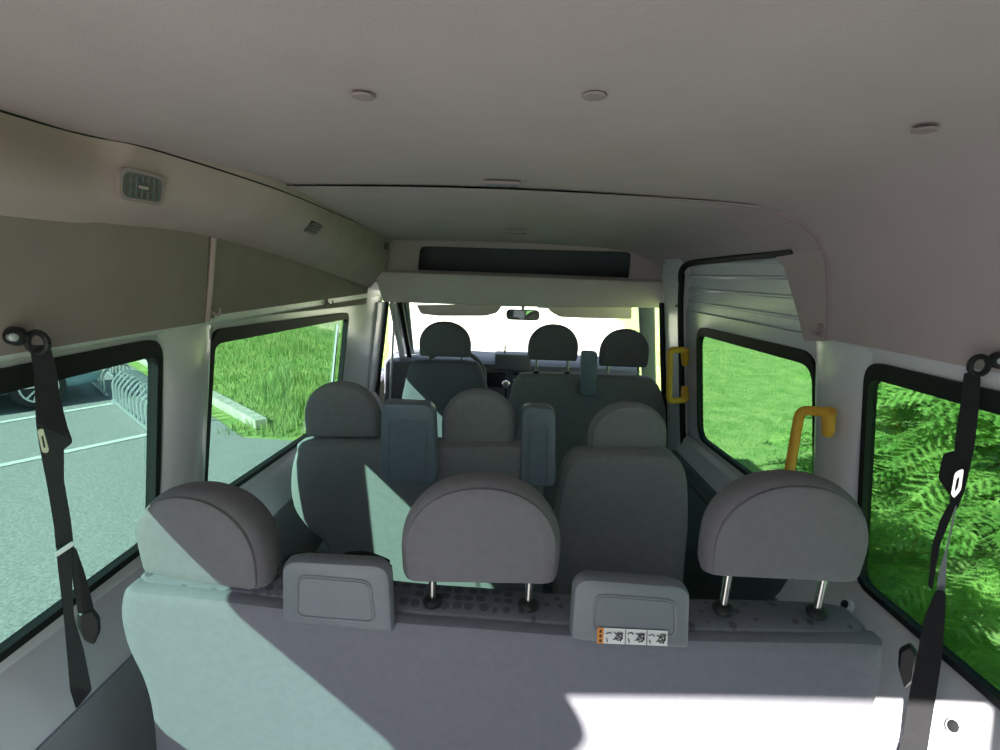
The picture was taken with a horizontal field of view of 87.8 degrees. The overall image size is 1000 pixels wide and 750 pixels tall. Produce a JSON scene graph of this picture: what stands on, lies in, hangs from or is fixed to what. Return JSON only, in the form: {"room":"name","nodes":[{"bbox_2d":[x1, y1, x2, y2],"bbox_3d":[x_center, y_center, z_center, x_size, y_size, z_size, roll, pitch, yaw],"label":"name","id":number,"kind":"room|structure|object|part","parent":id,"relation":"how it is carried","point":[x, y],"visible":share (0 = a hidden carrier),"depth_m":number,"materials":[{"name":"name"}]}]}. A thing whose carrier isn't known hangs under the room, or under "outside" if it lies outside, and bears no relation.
{"room":"vehicle interior","nodes":[
{"label":"vehicle interior","id":0,"kind":"room"},
{"bbox_2d":[0,296,381,672],"bbox_3d":[-0.817,0.152,1.614,0.099,0.710,3.600,2,11,0],"label":"wall","id":1,"kind":"structure","parent":0,"point":[361,317],"depth_m":1.90,"materials":[{"name":"white paint"}]},
{"bbox_2d":[2,326,100,707],"bbox_3d":[-0.746,0.257,0.869,0.076,0.678,0.072,2,11,0],"label":"belt","id":2,"kind":"object","parent":1,"relation":"hanging from","point":[53,433],"visible":0.99,"depth_m":0.87,"materials":[{"name":"black fabric"}]},
{"bbox_2d":[0,340,162,662],"bbox_3d":[-0.807,0.264,0.673,0.083,0.500,1.109,2,11,0],"label":"window","id":3,"kind":"structure","parent":1,"relation":"in","point":[111,397],"depth_m":0.99,"materials":[{"name":"clear glass"}]},
{"bbox_2d":[0,215,208,355],"bbox_3d":[-0.767,-0.093,0.535,0.077,0.224,1.575,2,11,0],"label":"trim","id":4,"kind":"structure","parent":1,"relation":"attached to","point":[71,282],"depth_m":0.95,"materials":[{"name":"beige plastic"}]},
{"bbox_2d":[157,325,212,493],"bbox_3d":[-0.797,0.148,1.315,0.086,0.552,0.254,2,11,0],"label":"trim","id":5,"kind":"structure","parent":1,"relation":"attached to","point":[186,352],"depth_m":1.26,"materials":[{"name":"white paint"}]},
{"bbox_2d":[0,282,380,361],"bbox_3d":[-0.767,-0.391,1.559,0.040,0.440,3.600,2,11,0],"label":"trim","id":6,"kind":"structure","parent":1,"relation":"attached to","point":[373,291],"depth_m":1.44,"materials":[{"name":"paint"}]},
{"bbox_2d":[0,391,382,749],"bbox_3d":[-0.811,0.471,1.676,0.089,0.300,3.600,2,11,0],"label":"trim","id":7,"kind":"structure","parent":1,"relation":"attached to","point":[36,698],"depth_m":0.95,"materials":[{"name":"grey plastic"}]},
{"bbox_2d":[0,112,389,287],"bbox_3d":[-0.648,-0.338,1.304,0.235,0.322,3.180,2,11,0],"label":"trim","id":8,"kind":"structure","parent":1,"relation":"attached to","point":[47,173],"depth_m":1.01,"materials":[{"name":"grey plastic"}]},
{"bbox_2d":[0,110,358,223],"bbox_3d":[-0.596,-0.481,1.377,0.148,0.026,2.978,2,11,2],"label":"trim","id":9,"kind":"structure","parent":8,"relation":"attached to","point":[2,111],"depth_m":0.95,"materials":[{"name":"black rubber"}]},
{"bbox_2d":[35,410,381,749],"bbox_3d":[-0.792,0.794,1.739,0.030,0.725,3.600,2,11,0],"label":"trim","id":10,"kind":"structure","parent":1,"relation":"attached to","point":[118,715],"depth_m":1.07,"materials":[{"name":"grey plastic"}]},
{"bbox_2d":[205,237,216,321],"bbox_3d":[-0.738,-0.242,1.323,0.044,0.212,0.015,-2,12,-20],"label":"trim","id":11,"kind":"structure","parent":1,"relation":"attached to","point":[213,241],"depth_m":1.32,"materials":[{"name":"beige plastic"}]},
{"bbox_2d":[210,305,221,318],"bbox_3d":[-0.735,-0.163,1.345,0.033,0.034,0.022,2,11,0],"label":"coat hook","id":12,"kind":"object","parent":1,"relation":"attached to","point":[212,315],"visible":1,"depth_m":1.34,"materials":[{"name":"beige plastic"}]},
{"bbox_3d":[-0.748,-0.163,1.345,0.008,0.034,0.022,2,11,0],"label":"hook plate","id":13,"kind":"part","parent":12,"relation":"part of","materials":[{"name":"beige plastic"}]},
{"bbox_3d":[-0.732,-0.162,1.345,0.028,0.022,0.008,2,11,0],"label":"hook arm","id":14,"kind":"part","parent":12,"relation":"part of"},
{"bbox_2d":[204,313,348,486],"bbox_3d":[-0.805,0.048,2.031,0.093,0.580,1.258,2,11,0],"label":"window","id":15,"kind":"structure","parent":1,"relation":"in","point":[263,377],"depth_m":1.77,"materials":[{"name":"clear glass"}]},
{"bbox_2d":[207,237,367,316],"bbox_3d":[-0.763,-0.377,2.115,0.082,0.269,1.615,2,11,0],"label":"trim","id":16,"kind":"structure","parent":1,"relation":"attached to","point":[246,278],"depth_m":1.65,"materials":[{"name":"beige plastic"}]},
{"bbox_2d":[325,299,333,306],"bbox_3d":[-0.733,-0.310,2.241,0.033,0.034,0.022,2,11,0],"label":"coat hook","id":17,"kind":"object","parent":1,"relation":"attached to","point":[327,303],"visible":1,"depth_m":2.24,"materials":[{"name":"beige plastic"}]},
{"bbox_2d":[367,301,384,392],"bbox_3d":[-0.853,0.177,3.392,0.176,1.300,0.180,2,11,0],"label":"trim","id":18,"kind":"structure","parent":1,"relation":"attached to","point":[379,313],"depth_m":3.29,"materials":[{"name":"white paint"}]},
{"bbox_2d":[379,379,383,403],"bbox_3d":[0.050,0.435,3.538,1.910,0.800,1.220,2,11,0],"label":"trim","id":19,"kind":"structure","parent":1,"relation":"attached to","point":[381,394],"depth_m":3.77,"materials":[{"name":"grey plastic"}]},
{"bbox_2d":[502,380,509,398],"bbox_3d":[0.035,0.142,3.288,0.056,0.227,0.058,12,15,41],"label":"lever","id":20,"kind":"object","parent":19,"relation":"attached to","point":[505,383],"visible":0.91,"depth_m":3.26,"materials":[{"name":"silver plastic"}]},
{"bbox_3d":[0.038,0.059,3.271,0.055,0.056,0.055,2,11,0],"label":"knob","id":21,"kind":"part","parent":20,"relation":"part of","materials":[{"name":"silver metal"}]},
{"bbox_2d":[384,346,639,402],"bbox_3d":[0.076,0.101,3.753,1.740,0.676,0.530,2,11,0],"label":"dashboard","id":22,"kind":"object","parent":19,"relation":"attached to","point":[500,366],"visible":0.3,"depth_m":3.51,"materials":[{"name":"plastic"}]},
{"bbox_2d":[426,353,486,380],"bbox_3d":[-0.307,0.060,3.206,0.380,0.420,0.398,-7,14,-39],"label":"steering wheel","id":23,"kind":"object","parent":22,"relation":"attached to","point":[472,355],"visible":0.12,"depth_m":3.24,"materials":[{"name":"plastic"}]},
{"bbox_2d":[375,302,388,396],"bbox_3d":[-0.794,-0.058,3.458,0.133,0.943,0.032,2,11,0],"label":"trim","id":24,"kind":"structure","parent":1,"relation":"attached to","point":[386,307],"depth_m":3.42,"materials":[{"name":"black rubber"}]},
{"bbox_2d":[380,367,383,381],"bbox_3d":[-0.850,-0.006,3.759,0.060,0.060,0.530,2,11,0],"label":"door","id":25,"kind":"structure","parent":1,"relation":"in","point":[382,371],"depth_m":3.66,"materials":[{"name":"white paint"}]},
{"bbox_2d":[389,325,394,398],"bbox_3d":[-0.722,-0.152,3.490,0.052,0.660,0.016,2,11,0],"label":"trim","id":26,"kind":"structure","parent":1,"relation":"attached to","point":[393,333],"depth_m":3.50,"materials":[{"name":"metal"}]},
{"bbox_2d":[389,302,404,358],"bbox_3d":[-0.660,-0.227,3.398,0.035,0.521,0.466,2,11,-1],"label":"trim","id":27,"kind":"structure","parent":1,"relation":"attached to","point":[392,305],"depth_m":3.30,"materials":[{"name":"white paint"}]},
{"bbox_2d":[395,302,413,353],"bbox_3d":[-0.654,-0.225,3.654,0.087,0.760,0.681,1,11,-4],"label":"trim","id":28,"kind":"structure","parent":1,"relation":"attached to","point":[406,305],"depth_m":3.47,"materials":[{"name":"grey plastic"}]},
{"bbox_2d":[398,302,411,356],"bbox_3d":[-0.620,-0.235,3.448,0.030,0.519,0.464,2,11,-1],"label":"trim","id":29,"kind":"structure","parent":1,"relation":"attached to","point":[400,304],"depth_m":3.34,"materials":[{"name":"black rubber"}]},
{"bbox_3d":[0.265,-0.217,3.649,1.784,0.663,0.650,2,11,0],"label":"window","id":30,"kind":"structure","parent":1,"relation":"in","visible":0},
{"bbox_2d":[506,307,539,320],"bbox_3d":[0.144,-0.397,3.266,0.210,0.100,0.069,2,11,0],"label":"mirror","id":31,"kind":"object","parent":30,"relation":"attached to","point":[511,314],"visible":0.92,"depth_m":3.24,"materials":[{"name":"black plastic"}]},
{"bbox_3d":[0.143,-0.373,3.236,0.198,0.054,0.002,2,11,0],"label":"glass","id":32,"kind":"part","parent":31,"relation":"part of","materials":[{"name":"mirror"}]},
{"bbox_2d":[638,308,655,381],"bbox_3d":[1.039,-0.165,3.654,0.106,0.848,0.746,7,12,22],"label":"trim","id":33,"kind":"structure","parent":30,"relation":"attached to","point":[646,316],"depth_m":3.48,"materials":[{"name":"grey plastic"}]},
{"bbox_2d":[0,0,999,372],"bbox_3d":[0.057,-0.147,0.542,1.633,0.362,1.622,2,11,0],"label":"ceiling","id":34,"kind":"structure","parent":0,"point":[806,111],"depth_m":0.64,"materials":[{"name":"grey fabric"}]},
{"bbox_2d":[351,92,374,100],"bbox_3d":[-0.168,-0.340,0.636,0.029,0.003,0.029,2,11,0],"label":"plug","id":35,"kind":"object","parent":34,"relation":"attached to","point":[361,96],"visible":1,"depth_m":0.63,"materials":[{"name":"grey plastic"}]},
{"bbox_2d":[483,180,520,186],"bbox_3d":[0.004,-0.440,1.195,0.085,0.011,0.030,2,11,0],"label":"ceiling vent","id":36,"kind":"object","parent":34,"relation":"in","point":[494,183],"visible":1,"depth_m":1.18,"materials":[{"name":"grey plastic"}]},
{"bbox_2d":[582,91,606,100],"bbox_3d":[0.110,-0.325,0.607,0.029,0.003,0.029,2,11,0],"label":"plug","id":37,"kind":"object","parent":34,"relation":"attached to","point":[592,95],"visible":1,"depth_m":0.60,"materials":[{"name":"grey plastic"}]},
{"bbox_2d":[910,126,939,133],"bbox_3d":[0.522,-0.300,0.640,0.029,0.003,0.029,2,11,0],"label":"plug","id":38,"kind":"object","parent":34,"relation":"attached to","point":[929,129],"visible":1,"depth_m":0.63,"materials":[{"name":"grey plastic"}]},
{"bbox_2d":[376,240,662,281],"bbox_3d":[0.103,-0.657,3.081,1.660,0.320,0.400,2,11,0],"label":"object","id":39,"kind":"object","parent":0,"point":[409,255],"depth_m":3.25,"materials":[{"name":"grey plastic"}]},
{"bbox_2d":[115,167,164,205],"bbox_3d":[-0.634,-0.332,0.919,0.020,0.055,0.092,4,11,11],"label":"air vent","id":40,"kind":"object","parent":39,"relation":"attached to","point":[133,185],"visible":1,"depth_m":0.91,"materials":[{"name":"black plastic"}]},
{"bbox_2d":[139,185,148,189],"bbox_3d":[-0.630,-0.331,0.919,0.004,0.006,0.018,4,11,11],"label":"switch","id":41,"kind":"object","parent":40,"relation":"attached to","point":[141,187],"depth_m":0.92,"materials":[{"name":"white plastic"}]},
{"bbox_2d":[304,221,322,234],"bbox_3d":[-0.570,-0.448,1.584,0.033,0.038,0.101,2,11,-2],"label":"air vent","id":42,"kind":"object","parent":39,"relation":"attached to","point":[313,227],"visible":1,"depth_m":1.57,"materials":[{"name":"black plastic"}]},
{"bbox_2d":[384,242,388,249],"bbox_3d":[-0.599,-0.680,2.740,0.014,0.039,0.091,2,11,-2],"label":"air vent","id":43,"kind":"object","parent":39,"relation":"attached to","point":[386,245],"visible":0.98,"depth_m":2.73,"materials":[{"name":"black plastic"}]},
{"bbox_2d":[417,304,500,315],"bbox_3d":[-0.215,-0.391,3.114,0.564,0.084,0.020,2,11,0],"label":"sun visor","id":44,"kind":"object","parent":39,"relation":"attached to","point":[450,309],"visible":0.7,"depth_m":3.10,"materials":[{"name":"beige plastic"}]},
{"bbox_2d":[290,185,644,196],"bbox_3d":[0.084,-0.388,1.587,1.720,0.468,3.765,2,11,0],"label":"trim","id":45,"kind":"structure","parent":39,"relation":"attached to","point":[290,185],"depth_m":1.66,"materials":[{"name":"paint"}]},
{"bbox_2d":[376,270,663,307],"bbox_3d":[0.138,-0.511,3.106,1.640,0.186,0.505,2,11,0],"label":"trim","id":46,"kind":"structure","parent":39,"relation":"attached to","point":[420,286],"depth_m":2.87,"materials":[{"name":"beige plastic"}]},
{"bbox_2d":[418,246,630,277],"bbox_3d":[0.124,-0.682,3.269,1.420,0.300,0.020,2,11,0],"label":"shelf","id":47,"kind":"object","parent":39,"relation":"attached to","point":[498,260],"depth_m":3.25,"materials":[{"name":"black plastic"}]},
{"bbox_2d":[288,186,820,263],"bbox_3d":[0.102,-0.549,2.091,1.535,0.122,1.625,2,11,0],"label":"trim","id":48,"kind":"structure","parent":39,"relation":"attached to","point":[656,229],"depth_m":1.67,"materials":[{"name":"grey plastic"}]},
{"bbox_2d":[537,307,631,318],"bbox_3d":[0.506,-0.382,3.111,0.566,0.081,0.020,2,11,0],"label":"sun visor","id":49,"kind":"object","parent":39,"relation":"attached to","point":[574,312],"visible":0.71,"depth_m":3.10,"materials":[{"name":"beige plastic"}]},
{"bbox_2d":[543,584,552,592],"bbox_3d":[0.029,1.169,1.959,1.780,0.040,4.000,2,11,0],"label":"floor","id":50,"kind":"structure","parent":0,"point":[547,589],"depth_m":2.53,"materials":[{"name":"plastic"}]},
{"bbox_2d":[291,381,555,592],"bbox_3d":[-0.261,0.670,2.038,0.906,1.411,0.757,2,11,0],"label":"seat","id":51,"kind":"object","parent":50,"relation":"on","point":[354,486],"visible":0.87,"depth_m":1.65,"materials":[{"name":"fabric"}]},
{"bbox_2d":[316,541,328,553],"bbox_3d":[-0.305,0.701,2.191,0.820,0.148,0.470,2,11,0],"label":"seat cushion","id":52,"kind":"object","parent":51,"relation":"on","point":[322,548],"depth_m":1.98,"materials":[{"name":"fabric"}]},
{"bbox_3d":[-0.282,0.228,1.581,0.113,0.185,0.021,2,11,0],"label":"panel","id":53,"kind":"part","parent":51,"relation":"part of","materials":[{"name":"grey plastic"}]},
{"bbox_3d":[-0.280,0.204,1.620,0.178,0.265,0.113,2,11,0],"label":"armrest","id":54,"kind":"part","parent":51,"relation":"part of","materials":[{"name":"grey plastic"}]},
{"bbox_3d":[0.122,0.221,1.662,0.118,0.269,0.114,2,11,0],"label":"armrest","id":55,"kind":"part","parent":51,"relation":"part of","materials":[{"name":"grey plastic"}]},
{"bbox_3d":[0.121,0.250,1.625,0.055,0.196,0.022,2,11,0],"label":"panel","id":56,"kind":"part","parent":51,"relation":"part of","materials":[{"name":"grey plastic"}]},
{"bbox_2d":[402,321,487,436],"bbox_3d":[-0.311,0.413,3.078,0.546,1.503,0.520,2,11,0],"label":"seat","id":57,"kind":"object","parent":50,"relation":"on","point":[437,381],"visible":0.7,"depth_m":2.73,"materials":[{"name":"fabric"}]},
{"bbox_3d":[-0.316,0.541,2.970,0.546,1.294,0.260,2,11,0],"label":"backrest","id":58,"kind":"part","parent":57,"relation":"part of","materials":[{"name":"fabric"}]},
{"bbox_2d":[122,470,882,749],"bbox_3d":[0.010,0.889,1.286,1.519,1.606,0.654,2,11,0],"label":"seat","id":59,"kind":"object","parent":50,"relation":"on","point":[231,651],"visible":1,"depth_m":0.92,"materials":[{"name":"fabric"}]},
{"bbox_3d":[-0.274,0.371,0.863,0.120,0.080,0.012,2,11,0],"label":"panel","id":60,"kind":"part","parent":59,"relation":"part of","materials":[{"name":"plastic"}]},
{"bbox_3d":[-0.274,0.367,0.889,0.188,0.141,0.068,2,11,0],"label":"armrest","id":61,"kind":"part","parent":59,"relation":"part of","materials":[{"name":"plastic"}]},
{"bbox_3d":[-0.121,0.378,0.938,0.014,0.065,0.019,2,11,0],"label":"post","id":62,"kind":"part","parent":59,"relation":"part of","materials":[{"name":"silver metal"}]},
{"bbox_3d":[0.005,1.030,1.166,1.494,1.374,0.255,2,11,0],"label":"backrest","id":63,"kind":"part","parent":59,"relation":"part of","materials":[{"name":"fabric"}]},
{"bbox_3d":[0.004,1.042,1.123,1.519,1.368,0.213,2,11,0],"label":"backrest","id":64,"kind":"part","parent":59,"relation":"part of","materials":[{"name":"fabric"}]},
{"bbox_3d":[0.053,0.384,0.938,0.014,0.065,0.019,2,11,0],"label":"post","id":65,"kind":"part","parent":59,"relation":"part of","materials":[{"name":"silver metal"}]},
{"bbox_3d":[0.223,0.396,0.893,0.206,0.135,0.068,2,11,0],"label":"armrest","id":66,"kind":"part","parent":59,"relation":"part of","materials":[{"name":"plastic"}]},
{"bbox_3d":[0.226,0.400,0.866,0.132,0.070,0.010,2,11,0],"label":"panel","id":67,"kind":"part","parent":59,"relation":"part of","materials":[{"name":"plastic"}]},
{"bbox_3d":[0.407,0.380,0.934,0.014,0.088,0.019,2,11,0],"label":"post","id":68,"kind":"part","parent":59,"relation":"part of","materials":[{"name":"silver metal"}]},
{"bbox_3d":[0.577,0.386,0.934,0.014,0.088,0.019,2,11,0],"label":"post","id":69,"kind":"part","parent":59,"relation":"part of","materials":[{"name":"silver metal"}]},
{"bbox_2d":[509,324,667,508],"bbox_3d":[0.524,0.463,3.048,1.005,1.542,0.586,2,11,0],"label":"seat","id":70,"kind":"object","parent":50,"relation":"on","point":[575,399],"visible":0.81,"depth_m":2.75,"materials":[{"name":"fabric"}]},
{"bbox_3d":[0.194,-0.057,2.766,0.014,0.087,0.019,2,11,0],"label":"post","id":71,"kind":"part","parent":70,"relation":"part of","materials":[{"name":"silver metal"}]},
{"bbox_3d":[0.360,-0.051,2.766,0.014,0.087,0.019,2,11,0],"label":"post","id":72,"kind":"part","parent":70,"relation":"part of","materials":[{"name":"silver metal"}]},
{"bbox_3d":[0.459,-0.010,2.699,0.093,0.238,0.080,2,11,0],"label":"armrest","id":73,"kind":"part","parent":70,"relation":"part of","materials":[{"name":"grey plastic"}]},
{"bbox_2d":[546,401,687,594],"bbox_3d":[0.422,0.617,2.042,0.490,1.195,0.722,2,11,0],"label":"seat","id":74,"kind":"object","parent":50,"relation":"on","point":[621,497],"visible":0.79,"depth_m":1.66,"materials":[{"name":"fabric"}]},
{"bbox_2d":[546,509,552,589],"bbox_3d":[0.400,0.725,2.191,0.450,0.148,0.470,2,11,0],"label":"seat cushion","id":75,"kind":"object","parent":74,"relation":"on","point":[550,584],"depth_m":1.98,"materials":[{"name":"fabric"}]},
{"bbox_2d":[664,258,690,451],"bbox_3d":[0.938,0.220,2.705,0.262,1.600,0.240,2,11,0],"label":"trim","id":76,"kind":"structure","parent":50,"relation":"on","point":[672,266],"depth_m":2.61,"materials":[{"name":"white paint"}]},
{"bbox_2d":[659,303,666,429],"bbox_3d":[0.881,0.106,2.811,0.135,0.983,0.032,2,11,0],"label":"trim","id":77,"kind":"structure","parent":76,"relation":"attached to","point":[661,305],"depth_m":2.76,"materials":[{"name":"black rubber"}]},
{"bbox_2d":[834,340,999,390],"bbox_3d":[0.900,0.418,0.661,0.104,0.750,1.650,2,11,0],"label":"wall","id":78,"kind":"structure","parent":0,"point":[950,371],"depth_m":1.05,"materials":[{"name":"white paint"}]},
{"bbox_2d":[666,347,688,403],"bbox_3d":[0.833,0.000,2.444,0.140,0.269,0.062,0,11,-11],"label":"handle","id":79,"kind":"object","parent":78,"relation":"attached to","point":[684,351],"visible":1,"depth_m":2.42,"materials":[{"name":"yellow plastic"}]},
{"bbox_2d":[661,264,801,331],"bbox_3d":[0.913,-0.352,1.555,0.040,0.440,3.600,2,11,0],"label":"trim","id":80,"kind":"structure","parent":78,"relation":"attached to","point":[779,322],"depth_m":1.88,"materials":[{"name":"paint"}]},
{"bbox_2d":[672,249,793,600],"bbox_3d":[0.873,0.343,2.037,0.146,1.610,1.120,2,11,0],"label":"door frame","id":81,"kind":"structure","parent":78,"relation":"attached to","point":[772,254],"depth_m":2.27,"materials":[{"name":"black rubber"}]},
{"bbox_2d":[645,195,830,339],"bbox_3d":[0.617,-0.275,1.334,0.515,0.354,0.014,2,11,0],"label":"trim","id":82,"kind":"structure","parent":78,"relation":"attached to","point":[804,226],"depth_m":1.31,"materials":[{"name":"grey plastic"}]},
{"bbox_2d":[683,258,815,599],"bbox_3d":[0.908,0.261,2.021,0.138,1.420,1.120,2,11,0],"label":"door","id":83,"kind":"structure","parent":78,"relation":"in","point":[761,283],"depth_m":2.01,"materials":[{"name":"white paint"}]},
{"bbox_3d":[0.879,-0.314,1.889,0.040,0.245,1.080,2,11,0],"label":"rib panel","id":84,"kind":"part","parent":83,"relation":"part of","materials":[{"name":"white paint"}]},
{"bbox_2d":[696,328,815,474],"bbox_3d":[0.910,0.120,1.927,0.087,0.536,0.939,2,11,0],"label":"window","id":85,"kind":"structure","parent":83,"relation":"attached to","point":[750,391],"depth_m":1.88,"materials":[{"name":"clear glass"}]},
{"bbox_2d":[776,250,825,340],"bbox_3d":[0.856,-0.260,1.487,0.050,0.314,0.279,2,11,0],"label":"trim","id":86,"kind":"structure","parent":78,"relation":"attached to","point":[804,270],"depth_m":1.44,"materials":[{"name":"beige plastic"}]},
{"bbox_2d":[784,406,836,470],"bbox_3d":[0.782,0.274,1.334,0.100,0.400,0.094,8,12,27],"label":"handle","id":87,"kind":"object","parent":78,"relation":"attached to","point":[828,415],"visible":0.62,"depth_m":1.33,"materials":[{"name":"yellow plastic"}]},
{"bbox_2d":[809,323,822,336],"bbox_3d":[0.844,-0.121,1.393,0.033,0.034,0.022,2,11,0],"label":"coat hook","id":88,"kind":"object","parent":78,"relation":"attached to","point":[819,332],"visible":1,"depth_m":1.39,"materials":[{"name":"beige plastic"}]},
{"bbox_3d":[0.842,-0.120,1.393,0.028,0.022,0.008,2,11,0],"label":"hook arm","id":89,"kind":"part","parent":88,"relation":"part of"},
{"bbox_3d":[0.857,-0.120,1.393,0.008,0.034,0.022,2,11,0],"label":"hook plate","id":90,"kind":"part","parent":88,"relation":"part of","materials":[{"name":"grey plastic"}]},
{"bbox_2d":[774,597,899,749],"bbox_3d":[0.816,1.105,0.795,0.030,0.585,1.650,2,11,0],"label":"trim","id":91,"kind":"structure","parent":78,"relation":"attached to","point":[876,736],"depth_m":1.12,"materials":[{"name":"white plastic"}]},
{"bbox_2d":[813,340,872,584],"bbox_3d":[0.890,0.232,1.376,0.094,0.640,0.254,2,11,0],"label":"trim","id":92,"kind":"structure","parent":78,"relation":"attached to","point":[841,367],"depth_m":1.31,"materials":[{"name":"white paint"}]},
{"bbox_2d":[840,598,854,612],"bbox_3d":[0.862,0.573,1.291,0.025,0.034,0.032,2,11,0],"label":"plug","id":93,"kind":"object","parent":78,"relation":"attached to","point":[845,602],"visible":0.73,"depth_m":1.28,"materials":[{"name":"white paint"}]},
{"bbox_2d":[775,579,999,749],"bbox_3d":[0.861,0.765,0.729,0.095,0.235,1.650,2,11,0],"label":"trim","id":94,"kind":"structure","parent":78,"relation":"attached to","point":[957,698],"depth_m":1.10,"materials":[{"name":"white paint"}]},
{"bbox_2d":[857,364,999,709],"bbox_3d":[0.890,0.360,0.708,0.092,0.575,1.165,2,11,0],"label":"window","id":95,"kind":"structure","parent":78,"relation":"in","point":[909,419],"depth_m":1.07,"materials":[{"name":"clear glass"}]},
{"bbox_2d":[898,351,999,749],"bbox_3d":[0.822,0.357,0.966,0.062,0.814,0.072,-8,15,-42],"label":"belt","id":96,"kind":"object","parent":78,"relation":"hanging from","point":[920,669],"visible":1,"depth_m":0.96,"materials":[{"name":"black fabric"}]},
{"bbox_2d":[945,717,967,738],"bbox_3d":[0.859,0.663,0.978,0.025,0.034,0.032,2,11,0],"label":"plug","id":97,"kind":"object","parent":78,"relation":"attached to","point":[956,727],"visible":1,"depth_m":0.97,"materials":[{"name":"white paint"}]},
{"label":"outside","id":98,"kind":"structure","parent":0,"visible":0},
{"bbox_2d":[382,300,660,390],"bbox_3d":[0.242,-5.487,39.681,160.000,0.001,160.000,2,11,0],"label":"ground","id":99,"kind":"structure","parent":98,"point":[633,323],"depth_m":23.95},
{"bbox_2d":[382,324,388,366],"bbox_3d":[-8.335,-1.212,15.178,11.741,0.374,21.752,-2,12,-18],"label":"grass","id":100,"kind":"structure","parent":99,"relation":"on","point":[386,337],"depth_m":14.18,"materials":[{"name":"plant"}]},
{"bbox_2d":[640,336,660,389],"bbox_3d":[7.747,0.280,11.208,12.642,0.065,18.042,2,11,0],"label":"grass","id":101,"kind":"structure","parent":99,"relation":"on","point":[657,359],"depth_m":14.26,"materials":[{"name":"plant"}]},
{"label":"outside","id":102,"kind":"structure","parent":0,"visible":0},
{"bbox_2d":[389,302,624,356],"bbox_3d":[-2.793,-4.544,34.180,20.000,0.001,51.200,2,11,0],"label":"windshield","id":103,"kind":"object","parent":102,"point":[490,333],"visible":0.12,"depth_m":21.63}
]}

